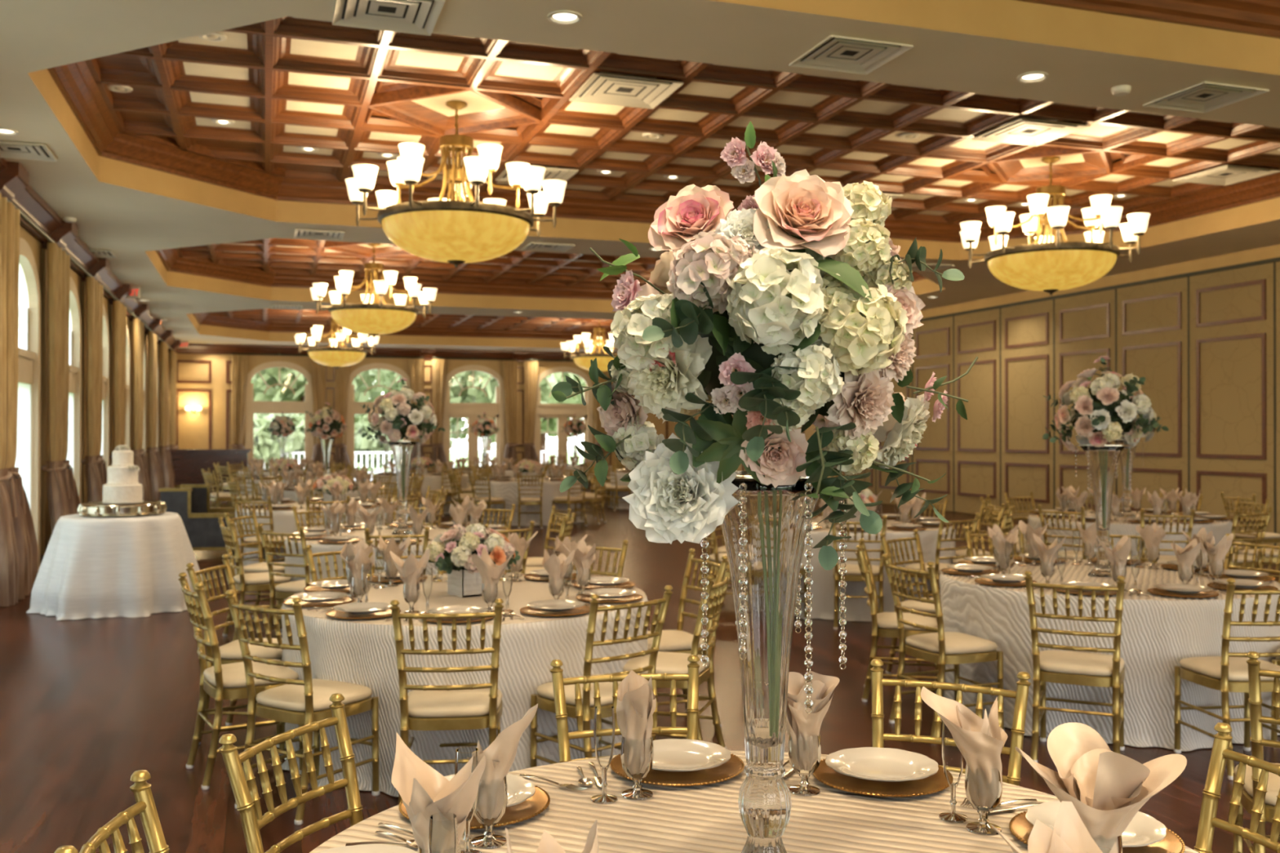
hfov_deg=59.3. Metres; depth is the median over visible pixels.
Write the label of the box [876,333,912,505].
partition panel
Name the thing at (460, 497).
cushion
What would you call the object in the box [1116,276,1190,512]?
partition panel
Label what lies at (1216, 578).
water goblet
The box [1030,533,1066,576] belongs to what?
napkin
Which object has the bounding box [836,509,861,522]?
planter box
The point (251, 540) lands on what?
cushion
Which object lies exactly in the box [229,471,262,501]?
chair
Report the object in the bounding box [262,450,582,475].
fence
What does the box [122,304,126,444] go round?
drape
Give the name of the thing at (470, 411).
window
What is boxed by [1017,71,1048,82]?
recessed light
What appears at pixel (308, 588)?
charger plate
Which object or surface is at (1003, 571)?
water goblet
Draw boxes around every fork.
[502,612,525,618]
[519,773,587,791]
[960,798,971,807]
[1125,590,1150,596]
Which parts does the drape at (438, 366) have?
panel, panel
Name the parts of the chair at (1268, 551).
seat frame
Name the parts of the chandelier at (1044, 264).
lamp shade, lamp shade, arm, arm, lamp shade, lamp shade, lamp shade, arm, arm, lamp shade, arm, lamp shade, arm, lamp shade, hanging rod, lamp shade, lamp shade, arm, arm, arm, lamp shade, lamp shade, lamp shade, arm, lamp shade, arm, lamp shade, arm, lamp shade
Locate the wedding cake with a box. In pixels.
[102,444,143,503]
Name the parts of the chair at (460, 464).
frame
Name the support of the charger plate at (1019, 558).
on the tablecloth at (1158, 632)
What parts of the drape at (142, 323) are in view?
panel, panel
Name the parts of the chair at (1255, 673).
leg, seat frame, leg, rail, rail, rail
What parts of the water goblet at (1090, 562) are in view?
stem and foot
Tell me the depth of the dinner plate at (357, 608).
5.24 m
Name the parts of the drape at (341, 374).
panel, panel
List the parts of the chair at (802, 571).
seat frame, leg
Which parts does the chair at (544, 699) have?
leg, seat frame, leg, leg, rail, rail, rail, rail, leg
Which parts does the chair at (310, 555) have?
leg, rail, rail, leg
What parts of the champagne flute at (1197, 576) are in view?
stem and foot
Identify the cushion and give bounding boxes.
[203,659,298,688]
[210,492,230,495]
[210,493,237,497]
[219,638,282,659]
[233,572,291,584]
[236,495,262,499]
[243,562,284,573]
[244,535,286,543]
[255,679,372,711]
[275,579,311,593]
[407,688,502,717]
[435,489,457,493]
[453,495,479,499]
[456,493,475,496]
[462,488,475,491]
[475,497,503,501]
[510,566,544,573]
[517,497,540,502]
[525,557,543,567]
[536,674,621,706]
[554,496,582,501]
[576,494,601,498]
[580,492,597,495]
[605,485,628,488]
[622,651,710,673]
[647,630,704,651]
[708,553,728,562]
[717,546,726,553]
[833,564,884,575]
[876,612,937,631]
[900,597,941,613]
[904,562,953,573]
[905,631,997,654]
[951,558,964,564]
[955,548,990,555]
[1011,543,1027,552]
[1016,537,1026,543]
[1039,649,1124,676]
[1057,550,1093,559]
[1133,555,1177,564]
[1179,656,1279,681]
[1208,553,1257,562]
[1233,541,1249,547]
[1234,763,1279,806]
[1235,532,1279,538]
[1238,548,1279,557]
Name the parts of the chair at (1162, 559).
leg, rail, rail, rail, rail, leg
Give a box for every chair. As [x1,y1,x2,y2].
[53,769,169,852]
[177,572,304,790]
[186,554,282,744]
[201,467,232,507]
[202,469,239,507]
[213,462,227,505]
[216,463,231,507]
[217,517,291,641]
[218,693,363,852]
[224,509,284,622]
[225,589,379,825]
[226,461,243,471]
[226,466,248,506]
[226,477,242,507]
[228,475,248,501]
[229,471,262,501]
[232,496,286,562]
[242,464,263,475]
[251,480,278,501]
[257,524,311,638]
[259,474,283,484]
[279,471,306,484]
[292,506,324,530]
[296,485,322,499]
[300,463,306,473]
[305,495,350,527]
[305,540,374,582]
[311,480,323,497]
[316,466,335,474]
[328,462,340,473]
[331,469,351,477]
[332,461,346,471]
[348,466,363,482]
[352,464,366,473]
[356,466,374,484]
[364,526,429,575]
[368,472,392,486]
[371,488,397,502]
[373,479,397,499]
[382,463,395,472]
[384,493,421,525]
[386,502,433,525]
[390,598,503,804]
[395,467,422,514]
[407,473,423,519]
[407,475,424,519]
[422,485,443,525]
[426,463,444,471]
[431,488,448,525]
[432,466,463,516]
[437,536,506,574]
[444,462,470,485]
[446,470,480,524]
[448,468,475,521]
[461,463,478,486]
[462,466,490,493]
[467,464,492,488]
[467,471,505,525]
[468,459,487,468]
[472,467,492,481]
[476,502,515,530]
[481,462,502,476]
[484,520,534,573]
[510,512,575,573]
[516,472,544,528]
[525,506,571,567]
[529,585,672,768]
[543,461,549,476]
[547,459,565,475]
[550,654,699,763]
[551,471,589,525]
[560,466,582,477]
[568,537,628,577]
[574,469,608,524]
[580,460,599,494]
[580,474,602,519]
[586,463,613,507]
[591,462,610,504]
[603,459,625,491]
[603,464,630,511]
[612,457,622,469]
[615,462,628,470]
[620,564,730,747]
[647,548,728,726]
[701,530,733,599]
[710,525,730,582]
[795,564,808,619]
[831,515,887,629]
[855,538,938,702]
[870,658,1031,786]
[879,528,941,674]
[881,553,1004,737]
[901,512,979,602]
[908,498,947,519]
[951,506,1013,564]
[955,501,1005,555]
[964,526,1024,557]
[979,494,1026,559]
[984,498,1027,555]
[1004,491,1035,559]
[1023,571,1125,762]
[1037,504,1093,559]
[1075,492,1115,511]
[1093,534,1157,563]
[1133,508,1195,564]
[1159,493,1203,513]
[1173,577,1279,780]
[1193,722,1279,852]
[1208,506,1272,569]
[1220,492,1279,568]
[1224,533,1279,583]
[1232,497,1270,569]
[1232,651,1279,852]
[1235,548,1279,582]
[1270,648,1279,741]
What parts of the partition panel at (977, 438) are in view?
frame, frame, frame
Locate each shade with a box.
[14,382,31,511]
[18,263,28,350]
[66,392,74,477]
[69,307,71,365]
[100,399,103,458]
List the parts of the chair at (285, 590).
leg, rail, rail, seat frame, rail, rail, leg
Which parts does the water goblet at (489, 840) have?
stem and foot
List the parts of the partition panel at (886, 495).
frame, frame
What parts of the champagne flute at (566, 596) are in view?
stem and foot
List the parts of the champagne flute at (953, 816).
stem and foot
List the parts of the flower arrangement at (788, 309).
stem, stem, stem, stem, stem, stem, stem, stem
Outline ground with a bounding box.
[354,448,583,475]
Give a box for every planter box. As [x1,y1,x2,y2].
[323,493,344,505]
[415,466,426,474]
[447,569,481,597]
[521,471,535,479]
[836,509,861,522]
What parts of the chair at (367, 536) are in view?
leg, rail, rail, rail, leg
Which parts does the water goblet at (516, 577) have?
stem and foot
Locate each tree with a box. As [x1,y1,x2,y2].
[250,367,390,468]
[253,413,304,469]
[354,414,453,469]
[357,370,405,419]
[448,370,564,465]
[540,372,586,463]
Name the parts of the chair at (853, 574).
leg, rail, seat frame, rail, rail, rail, leg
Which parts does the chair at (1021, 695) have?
leg, rail, rail, rail, leg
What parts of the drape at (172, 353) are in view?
panel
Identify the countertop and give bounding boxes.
[170,448,251,453]
[170,448,251,492]
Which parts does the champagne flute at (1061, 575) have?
stem and foot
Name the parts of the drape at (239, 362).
panel, panel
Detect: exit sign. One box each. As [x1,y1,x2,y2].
[125,286,140,297]
[177,341,188,348]
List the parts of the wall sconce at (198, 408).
globe, globe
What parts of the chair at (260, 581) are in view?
rail, leg, rail, rail, rail, leg, seat frame, leg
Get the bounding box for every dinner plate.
[242,503,267,506]
[271,505,293,508]
[278,498,292,502]
[290,591,347,602]
[293,532,326,537]
[298,527,329,532]
[309,497,323,500]
[310,579,350,589]
[316,844,417,852]
[322,535,358,541]
[333,602,391,614]
[340,523,364,528]
[345,497,368,500]
[359,503,377,506]
[373,571,400,579]
[374,501,398,504]
[382,537,417,542]
[390,520,413,525]
[427,605,488,613]
[440,521,470,526]
[444,772,535,811]
[483,524,504,528]
[496,478,511,480]
[526,600,585,611]
[529,568,576,577]
[546,478,563,479]
[582,588,635,599]
[586,576,629,586]
[646,738,730,772]
[825,746,938,782]
[841,524,861,529]
[878,513,899,517]
[890,524,922,528]
[911,516,939,520]
[917,520,940,525]
[946,564,993,572]
[963,556,996,564]
[981,573,1026,582]
[1017,553,1062,560]
[1025,800,1166,847]
[1033,509,1060,511]
[1042,512,1068,516]
[1053,507,1075,511]
[1060,582,1115,591]
[1078,515,1095,519]
[1094,555,1138,561]
[1131,517,1163,522]
[1143,508,1168,511]
[1153,583,1212,594]
[1166,560,1208,568]
[1179,517,1209,521]
[1182,511,1211,515]
[1195,514,1227,519]
[1213,578,1271,588]
[1222,569,1268,577]
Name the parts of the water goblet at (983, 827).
stem and foot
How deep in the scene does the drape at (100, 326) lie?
16.78 m
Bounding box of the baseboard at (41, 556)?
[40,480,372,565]
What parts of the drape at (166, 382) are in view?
panel, panel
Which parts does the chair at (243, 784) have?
leg, rail, rail, rail, leg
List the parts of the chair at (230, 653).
leg, rail, rail, rail, rail, leg, seat frame, leg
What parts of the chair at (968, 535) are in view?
leg, rail, rail, leg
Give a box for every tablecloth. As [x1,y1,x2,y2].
[26,511,202,620]
[232,475,314,496]
[235,501,397,575]
[237,469,324,476]
[261,485,389,501]
[275,573,648,796]
[280,525,512,634]
[309,751,1198,852]
[373,472,468,515]
[445,468,518,486]
[475,477,581,525]
[541,464,612,495]
[609,471,633,509]
[794,516,955,622]
[939,559,1279,751]
[1027,511,1232,556]
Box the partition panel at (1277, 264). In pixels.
[1275,261,1279,546]
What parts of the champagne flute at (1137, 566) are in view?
stem and foot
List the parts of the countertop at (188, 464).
panel, panel, panel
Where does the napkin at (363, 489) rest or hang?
in the water goblet
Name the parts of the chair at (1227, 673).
leg, seat frame, leg, leg, rail, rail, rail, rail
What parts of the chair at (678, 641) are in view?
seat frame, leg, rail, rail, rail, rail, leg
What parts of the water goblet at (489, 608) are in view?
stem and foot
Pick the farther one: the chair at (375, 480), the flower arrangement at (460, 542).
the chair at (375, 480)
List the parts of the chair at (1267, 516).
leg, seat frame, rail, rail, rail, rail, leg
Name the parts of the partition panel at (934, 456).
frame, frame, frame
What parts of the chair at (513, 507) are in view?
rail, leg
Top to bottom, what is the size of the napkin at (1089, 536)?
0.246 m
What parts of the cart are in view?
panel, rail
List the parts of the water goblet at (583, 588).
stem and foot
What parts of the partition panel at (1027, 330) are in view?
frame, frame, frame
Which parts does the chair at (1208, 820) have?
leg, rail, rail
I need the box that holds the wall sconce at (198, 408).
[184,405,201,414]
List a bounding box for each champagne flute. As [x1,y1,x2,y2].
[324,511,330,535]
[337,512,343,535]
[341,508,346,532]
[345,555,356,597]
[361,563,372,602]
[373,547,385,588]
[376,504,382,528]
[376,514,382,541]
[420,567,432,613]
[427,812,458,852]
[432,563,442,582]
[454,746,481,852]
[502,566,513,612]
[562,560,572,599]
[591,705,617,804]
[893,501,899,520]
[938,721,968,822]
[992,544,1001,571]
[1004,542,1013,573]
[1017,532,1027,566]
[1056,547,1066,583]
[1071,531,1081,564]
[1088,492,1093,512]
[1121,498,1127,521]
[1129,550,1142,591]
[1134,533,1144,568]
[1162,494,1168,515]
[1163,499,1168,521]
[1192,549,1202,585]
[1193,562,1199,574]
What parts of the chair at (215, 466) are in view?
frame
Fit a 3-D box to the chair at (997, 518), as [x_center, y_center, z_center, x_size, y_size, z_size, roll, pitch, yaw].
[3.128,1.185,10.622,0.509,0.930,0.452,0,0,-8]
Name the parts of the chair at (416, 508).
rail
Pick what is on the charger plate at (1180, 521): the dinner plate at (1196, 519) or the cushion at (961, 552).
the dinner plate at (1196, 519)
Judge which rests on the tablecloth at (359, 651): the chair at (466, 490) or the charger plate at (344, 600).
the charger plate at (344, 600)
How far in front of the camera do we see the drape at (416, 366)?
34.09 m
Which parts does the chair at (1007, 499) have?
leg, rail, rail, rail, leg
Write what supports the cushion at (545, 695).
on the chair at (544, 699)
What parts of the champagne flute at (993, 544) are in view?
stem and foot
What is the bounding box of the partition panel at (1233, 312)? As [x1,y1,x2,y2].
[1189,262,1276,546]
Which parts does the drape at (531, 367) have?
panel, panel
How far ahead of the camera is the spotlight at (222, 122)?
11.21 m
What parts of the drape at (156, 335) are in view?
panel, panel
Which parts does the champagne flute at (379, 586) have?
stem and foot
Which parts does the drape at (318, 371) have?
panel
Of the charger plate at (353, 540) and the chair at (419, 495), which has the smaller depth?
the charger plate at (353, 540)
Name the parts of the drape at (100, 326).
panel, panel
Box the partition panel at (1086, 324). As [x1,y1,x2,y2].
[1054,288,1117,510]
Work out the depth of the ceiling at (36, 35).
7.94 m
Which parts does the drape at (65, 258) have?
panel, panel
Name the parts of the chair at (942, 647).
leg, rail, rail, rail, rail, leg, seat frame, leg, leg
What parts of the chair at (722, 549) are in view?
leg, leg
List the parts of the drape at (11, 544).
panel, panel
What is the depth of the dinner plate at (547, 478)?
19.44 m
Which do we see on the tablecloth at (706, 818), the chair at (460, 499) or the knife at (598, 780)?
the knife at (598, 780)
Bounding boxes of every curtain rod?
[7,199,57,244]
[62,248,94,278]
[97,280,118,300]
[122,303,137,318]
[139,319,152,331]
[232,352,309,355]
[364,355,423,358]
[432,356,516,359]
[524,359,573,361]
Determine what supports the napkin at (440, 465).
in the water goblet
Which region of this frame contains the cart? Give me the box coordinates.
[158,484,235,555]
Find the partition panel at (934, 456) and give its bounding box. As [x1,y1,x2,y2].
[912,315,954,511]
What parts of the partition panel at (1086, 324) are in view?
frame, frame, frame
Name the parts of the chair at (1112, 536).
rail, rail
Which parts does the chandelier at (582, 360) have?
lamp shade, lamp shade, arm, lamp shade, arm, lamp shade, lamp shade, lamp shade, lamp shade, hanging rod, lamp shade, lamp shade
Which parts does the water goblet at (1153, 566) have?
stem and foot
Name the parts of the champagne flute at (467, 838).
stem and foot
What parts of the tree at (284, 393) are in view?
crown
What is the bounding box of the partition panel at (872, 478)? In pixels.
[843,467,876,495]
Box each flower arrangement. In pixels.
[266,411,297,436]
[272,457,299,471]
[301,402,349,439]
[311,473,358,495]
[360,377,444,444]
[410,456,435,468]
[419,523,519,573]
[470,412,498,436]
[515,458,543,472]
[551,121,977,570]
[560,413,587,436]
[839,488,878,511]
[1042,355,1168,452]
[1121,386,1162,441]
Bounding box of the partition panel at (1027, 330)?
[1000,298,1054,519]
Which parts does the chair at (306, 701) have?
leg, rail, rail, rail, rail, leg, seat frame, leg, leg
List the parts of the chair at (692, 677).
leg, rail, rail, rail, leg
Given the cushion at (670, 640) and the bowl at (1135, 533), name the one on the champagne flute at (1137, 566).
the bowl at (1135, 533)
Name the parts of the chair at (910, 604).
leg, rail, rail, rail, rail, leg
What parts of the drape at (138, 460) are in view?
panel, panel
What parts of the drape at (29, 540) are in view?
panel, panel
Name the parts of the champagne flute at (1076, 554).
stem and foot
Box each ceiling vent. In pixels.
[0,140,57,161]
[89,248,116,257]
[271,304,302,310]
[293,228,344,240]
[332,0,444,35]
[495,166,577,184]
[521,241,575,252]
[568,72,683,108]
[788,34,913,75]
[883,192,902,199]
[911,262,955,271]
[971,117,1089,146]
[1142,80,1269,112]
[1172,164,1279,185]
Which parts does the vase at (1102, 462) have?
rim plate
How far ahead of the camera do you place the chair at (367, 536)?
7.89 m
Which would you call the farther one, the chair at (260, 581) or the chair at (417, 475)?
the chair at (417, 475)
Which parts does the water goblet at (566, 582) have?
stem and foot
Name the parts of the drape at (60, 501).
panel, panel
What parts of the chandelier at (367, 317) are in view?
lamp shade, lamp shade, arm, arm, lamp shade, lamp shade, lamp shade, lamp shade, arm, arm, arm, lamp shade, lamp shade, hanging rod, arm, lamp shade, arm, lamp shade, arm, lamp shade, lamp shade, arm, lamp shade, arm, lamp shade, arm, lamp shade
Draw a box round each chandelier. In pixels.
[294,319,379,368]
[310,243,437,337]
[345,100,566,267]
[560,319,617,371]
[960,155,1150,295]
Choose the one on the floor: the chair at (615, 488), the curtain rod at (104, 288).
the chair at (615, 488)
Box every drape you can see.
[0,192,24,606]
[4,201,37,595]
[41,242,73,532]
[60,250,79,514]
[80,276,104,502]
[96,282,106,484]
[109,300,122,458]
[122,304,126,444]
[132,317,149,500]
[139,320,151,501]
[145,331,162,501]
[154,333,164,488]
[158,342,173,488]
[165,343,174,488]
[168,350,177,448]
[174,351,178,448]
[228,355,248,468]
[310,357,326,468]
[332,365,350,470]
[408,358,426,472]
[429,359,447,472]
[502,360,519,467]
[521,360,538,462]
[591,371,604,462]
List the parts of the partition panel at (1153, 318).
frame, frame, frame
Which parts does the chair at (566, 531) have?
leg, rail, leg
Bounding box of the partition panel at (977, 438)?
[954,307,1001,515]
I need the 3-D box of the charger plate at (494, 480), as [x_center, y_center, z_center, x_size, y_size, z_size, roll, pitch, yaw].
[-2.351,0.932,19.342,0.338,0.016,0.338,0,0,29]
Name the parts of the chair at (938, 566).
leg, seat frame, leg, rail, rail, rail, rail, leg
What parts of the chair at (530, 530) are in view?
rail, rail, leg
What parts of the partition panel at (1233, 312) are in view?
frame, frame, frame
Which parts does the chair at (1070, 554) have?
leg, rail, rail, rail, rail, leg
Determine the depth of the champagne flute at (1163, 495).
11.48 m
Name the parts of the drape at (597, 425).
panel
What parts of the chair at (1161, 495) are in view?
leg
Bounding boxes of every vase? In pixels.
[275,435,289,458]
[315,436,337,475]
[384,440,421,535]
[478,435,489,469]
[569,435,579,466]
[720,471,848,852]
[1075,444,1131,577]
[1113,439,1141,517]
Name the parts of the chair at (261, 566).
leg, rail, rail, rail, rail, leg, leg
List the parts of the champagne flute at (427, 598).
stem and foot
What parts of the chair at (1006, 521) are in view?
leg, leg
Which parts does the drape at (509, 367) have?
panel, panel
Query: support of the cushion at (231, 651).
on the chair at (230, 653)
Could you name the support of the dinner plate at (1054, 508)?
on the charger plate
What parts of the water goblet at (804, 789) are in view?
stem and foot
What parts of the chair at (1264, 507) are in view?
leg, rail, rail, rail, rail, leg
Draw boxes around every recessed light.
[0,127,18,135]
[106,84,133,93]
[547,9,582,24]
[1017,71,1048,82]
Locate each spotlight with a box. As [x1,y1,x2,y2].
[198,31,226,41]
[211,118,234,124]
[297,146,319,151]
[377,152,397,157]
[596,169,614,173]
[642,133,662,138]
[663,174,681,178]
[898,132,919,138]
[963,198,979,201]
[1016,202,1028,205]
[1111,193,1129,197]
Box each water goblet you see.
[324,518,333,535]
[330,521,340,536]
[346,515,355,531]
[346,568,359,595]
[351,576,368,602]
[364,523,374,541]
[384,512,393,528]
[384,560,398,586]
[403,582,419,613]
[412,523,422,541]
[417,841,461,852]
[426,512,435,528]
[471,774,507,848]
[481,583,497,612]
[510,559,523,581]
[548,577,564,599]
[564,563,573,586]
[575,568,591,595]
[620,734,653,799]
[787,732,821,795]
[822,512,830,528]
[899,511,908,524]
[911,509,920,524]
[964,764,1002,835]
[994,546,1005,570]
[996,552,1010,573]
[1026,544,1039,565]
[1040,560,1054,583]
[1084,542,1095,565]
[1097,835,1122,852]
[1111,506,1119,521]
[1111,564,1126,591]
[1133,500,1141,513]
[1146,546,1159,568]
[1177,564,1193,584]
[1194,554,1208,576]
[1208,559,1224,583]
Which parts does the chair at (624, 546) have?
rail, rail, leg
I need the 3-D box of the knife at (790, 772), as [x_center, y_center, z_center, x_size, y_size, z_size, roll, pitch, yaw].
[0.395,0.854,2.824,0.018,0.007,0.205,0,0,28]
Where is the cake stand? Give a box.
[77,500,167,517]
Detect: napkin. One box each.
[247,462,257,475]
[249,457,257,464]
[253,462,263,475]
[256,457,264,464]
[257,462,262,473]
[258,481,275,501]
[264,480,281,503]
[266,457,274,466]
[269,463,280,476]
[271,480,288,499]
[280,468,293,484]
[283,470,296,485]
[289,468,301,484]
[291,483,308,503]
[292,463,301,471]
[299,457,306,466]
[299,479,314,497]
[302,471,317,482]
[303,457,311,468]
[307,463,319,475]
[313,468,324,480]
[315,462,323,470]
[320,502,337,528]
[323,502,346,532]
[324,483,343,501]
[329,471,342,479]
[336,468,348,479]
[336,497,359,524]
[340,539,373,582]
[341,544,374,595]
[351,470,365,485]
[354,467,365,483]
[357,481,372,502]
[357,504,382,534]
[358,478,369,496]
[361,469,373,482]
[365,480,381,500]
[369,536,410,576]
[380,497,398,523]
[388,461,395,472]
[389,547,430,601]
[391,733,485,852]
[407,504,429,533]
[418,462,426,472]
[421,497,444,522]
[433,459,441,471]
[435,461,444,472]
[446,461,454,470]
[448,502,472,525]
[451,495,474,524]
[454,457,460,466]
[460,457,467,467]
[466,703,537,819]
[467,499,486,524]
[471,546,513,601]
[473,457,479,467]
[488,464,497,476]
[489,457,497,466]
[494,464,504,477]
[498,463,507,475]
[503,457,511,467]
[505,818,599,852]
[506,457,515,466]
[507,531,537,571]
[510,464,519,477]
[533,464,542,477]
[539,462,546,475]
[542,549,574,595]
[549,455,554,463]
[549,464,559,477]
[552,462,560,475]
[555,454,561,464]
[555,534,587,576]
[556,463,566,476]
[560,453,565,462]
[563,539,595,585]
[568,455,575,464]
[616,670,656,774]
[786,671,839,771]
[818,498,832,522]
[861,497,877,511]
[890,490,908,513]
[896,497,915,521]
[908,492,925,519]
[920,686,1008,808]
[986,524,1018,558]
[987,528,1018,568]
[989,801,1117,852]
[1015,722,1186,852]
[1018,520,1048,557]
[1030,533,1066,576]
[1055,486,1071,511]
[1061,485,1079,508]
[1068,489,1088,512]
[1075,517,1097,556]
[1096,535,1131,580]
[1111,493,1124,515]
[1130,487,1146,508]
[1135,522,1165,560]
[1146,490,1170,515]
[1160,488,1182,510]
[1170,538,1200,580]
[1176,492,1199,515]
[1181,527,1214,567]
[1185,488,1199,510]
[1199,533,1233,574]
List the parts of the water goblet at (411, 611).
stem and foot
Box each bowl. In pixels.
[345,555,355,583]
[374,547,384,574]
[376,514,382,532]
[412,523,422,534]
[422,567,432,599]
[454,746,479,822]
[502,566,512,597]
[593,705,614,770]
[941,721,964,787]
[1018,532,1026,554]
[1026,544,1038,559]
[1071,531,1079,553]
[1130,550,1140,577]
[1135,533,1143,556]
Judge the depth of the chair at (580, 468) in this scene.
21.30 m
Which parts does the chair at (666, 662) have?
seat frame, leg, rail, rail, rail, leg, rail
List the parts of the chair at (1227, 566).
leg, rail, rail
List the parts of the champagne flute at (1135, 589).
stem and foot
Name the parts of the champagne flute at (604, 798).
stem and foot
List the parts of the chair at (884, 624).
leg, leg, seat frame, leg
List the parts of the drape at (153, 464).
panel, panel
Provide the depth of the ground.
79.50 m
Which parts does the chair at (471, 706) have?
leg, rail, rail, rail, rail, seat frame, leg, leg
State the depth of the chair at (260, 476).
17.80 m
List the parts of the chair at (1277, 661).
seat frame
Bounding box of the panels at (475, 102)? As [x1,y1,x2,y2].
[177,16,1279,278]
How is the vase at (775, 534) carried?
on the tablecloth at (706, 818)
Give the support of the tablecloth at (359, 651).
on the floor
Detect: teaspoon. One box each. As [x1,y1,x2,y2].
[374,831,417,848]
[576,766,593,786]
[977,798,1037,808]
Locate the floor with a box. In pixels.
[0,492,1279,852]
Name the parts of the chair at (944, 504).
rail, leg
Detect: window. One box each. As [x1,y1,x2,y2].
[14,237,40,571]
[66,276,81,503]
[100,303,109,467]
[125,325,129,446]
[142,342,146,456]
[155,364,158,448]
[244,360,313,469]
[346,363,411,480]
[442,364,504,467]
[533,366,592,464]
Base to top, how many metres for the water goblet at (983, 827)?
0.138 m
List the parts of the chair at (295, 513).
leg, rail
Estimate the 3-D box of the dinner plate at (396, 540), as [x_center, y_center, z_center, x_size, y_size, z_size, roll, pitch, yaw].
[-1.834,0.862,8.553,0.272,0.024,0.272,0,0,-10]
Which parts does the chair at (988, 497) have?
leg, leg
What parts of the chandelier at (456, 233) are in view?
lamp shade, lamp shade, arm, arm, lamp shade, lamp shade, lamp shade, lamp shade, arm, arm, arm, lamp shade, lamp shade, hanging rod, arm, lamp shade, arm, lamp shade, arm, lamp shade, lamp shade, arm, lamp shade, arm, lamp shade, arm, lamp shade, arm, lamp shade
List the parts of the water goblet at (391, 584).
stem and foot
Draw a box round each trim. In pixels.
[0,157,607,361]
[27,0,1279,349]
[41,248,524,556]
[47,0,1279,340]
[175,360,667,465]
[693,416,865,480]
[920,244,1279,318]
[920,257,1279,321]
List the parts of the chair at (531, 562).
leg, rail, rail, leg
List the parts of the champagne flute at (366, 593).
stem and foot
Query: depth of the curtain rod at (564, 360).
35.39 m
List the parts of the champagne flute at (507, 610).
stem and foot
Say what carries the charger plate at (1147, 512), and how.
on the tablecloth at (1220, 529)
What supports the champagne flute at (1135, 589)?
on the tablecloth at (1158, 632)
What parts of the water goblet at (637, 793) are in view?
stem and foot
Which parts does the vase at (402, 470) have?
rim plate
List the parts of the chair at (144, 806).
leg, rail, leg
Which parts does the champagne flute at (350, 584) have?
stem and foot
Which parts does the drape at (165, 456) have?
panel, panel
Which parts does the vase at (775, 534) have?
rim plate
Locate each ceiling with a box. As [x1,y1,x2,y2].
[0,0,1279,353]
[95,16,1279,332]
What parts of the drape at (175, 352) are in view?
panel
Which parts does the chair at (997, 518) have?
leg, rail, rail, rail, leg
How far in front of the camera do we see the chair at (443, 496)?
12.94 m
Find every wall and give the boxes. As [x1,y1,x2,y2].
[19,225,170,555]
[176,353,679,471]
[685,400,843,472]
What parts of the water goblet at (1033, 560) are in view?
stem and foot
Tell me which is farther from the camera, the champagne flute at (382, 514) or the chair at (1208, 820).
the champagne flute at (382, 514)
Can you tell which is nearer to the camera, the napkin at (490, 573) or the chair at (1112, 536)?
the napkin at (490, 573)
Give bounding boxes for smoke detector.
[62,217,76,222]
[1111,84,1131,96]
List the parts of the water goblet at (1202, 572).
stem and foot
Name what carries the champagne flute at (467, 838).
on the tablecloth at (706, 818)
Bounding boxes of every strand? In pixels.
[384,441,386,473]
[400,442,401,464]
[416,441,418,472]
[417,442,420,464]
[700,536,709,668]
[738,482,747,660]
[794,562,802,633]
[804,483,813,713]
[838,480,847,669]
[1075,446,1076,476]
[1087,446,1089,490]
[1115,447,1117,478]
[1129,446,1131,489]
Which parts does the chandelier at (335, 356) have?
lamp shade, arm, lamp shade, lamp shade, arm, lamp shade, arm, lamp shade, lamp shade, hanging rod, lamp shade, arm, lamp shade, lamp shade, arm, lamp shade, lamp shade, arm, lamp shade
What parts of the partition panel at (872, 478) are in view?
frame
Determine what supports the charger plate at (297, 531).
on the tablecloth at (317, 547)
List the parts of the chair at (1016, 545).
leg, rail, leg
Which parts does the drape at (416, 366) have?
panel, panel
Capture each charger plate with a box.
[241,505,268,508]
[265,506,297,510]
[271,500,295,503]
[283,596,354,606]
[289,534,331,539]
[294,529,333,533]
[303,585,368,592]
[304,499,323,502]
[317,538,361,543]
[325,608,400,618]
[340,525,364,529]
[359,505,379,508]
[367,574,427,582]
[377,539,421,544]
[386,524,424,527]
[398,786,550,829]
[421,611,493,622]
[436,524,470,528]
[493,480,513,481]
[497,527,508,529]
[520,605,590,616]
[524,573,576,581]
[573,581,635,589]
[576,593,643,603]
[609,753,744,786]
[812,525,822,528]
[812,758,953,797]
[835,527,864,531]
[881,515,910,519]
[886,526,926,530]
[908,519,940,522]
[916,523,952,527]
[941,568,999,575]
[958,560,1013,567]
[974,577,1038,586]
[1008,810,1185,852]
[1013,556,1067,563]
[1029,511,1044,515]
[1037,515,1074,518]
[1056,588,1116,595]
[1074,518,1112,521]
[1087,558,1144,564]
[1127,520,1167,524]
[1139,510,1174,513]
[1146,587,1218,597]
[1160,564,1211,571]
[1173,519,1213,523]
[1194,516,1231,520]
[1207,582,1278,590]
[1208,573,1275,581]
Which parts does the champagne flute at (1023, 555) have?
stem and foot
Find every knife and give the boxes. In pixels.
[307,607,333,609]
[345,841,417,846]
[377,822,413,835]
[588,761,602,788]
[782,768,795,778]
[986,802,1043,813]
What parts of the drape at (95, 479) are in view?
panel, panel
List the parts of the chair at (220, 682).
rail, leg, rail, rail, rail, leg, seat frame, leg, leg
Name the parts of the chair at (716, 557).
leg, leg, seat frame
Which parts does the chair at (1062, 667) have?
leg, leg, rail, rail, rail, rail, seat frame, leg, leg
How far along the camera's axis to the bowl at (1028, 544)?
7.15 m

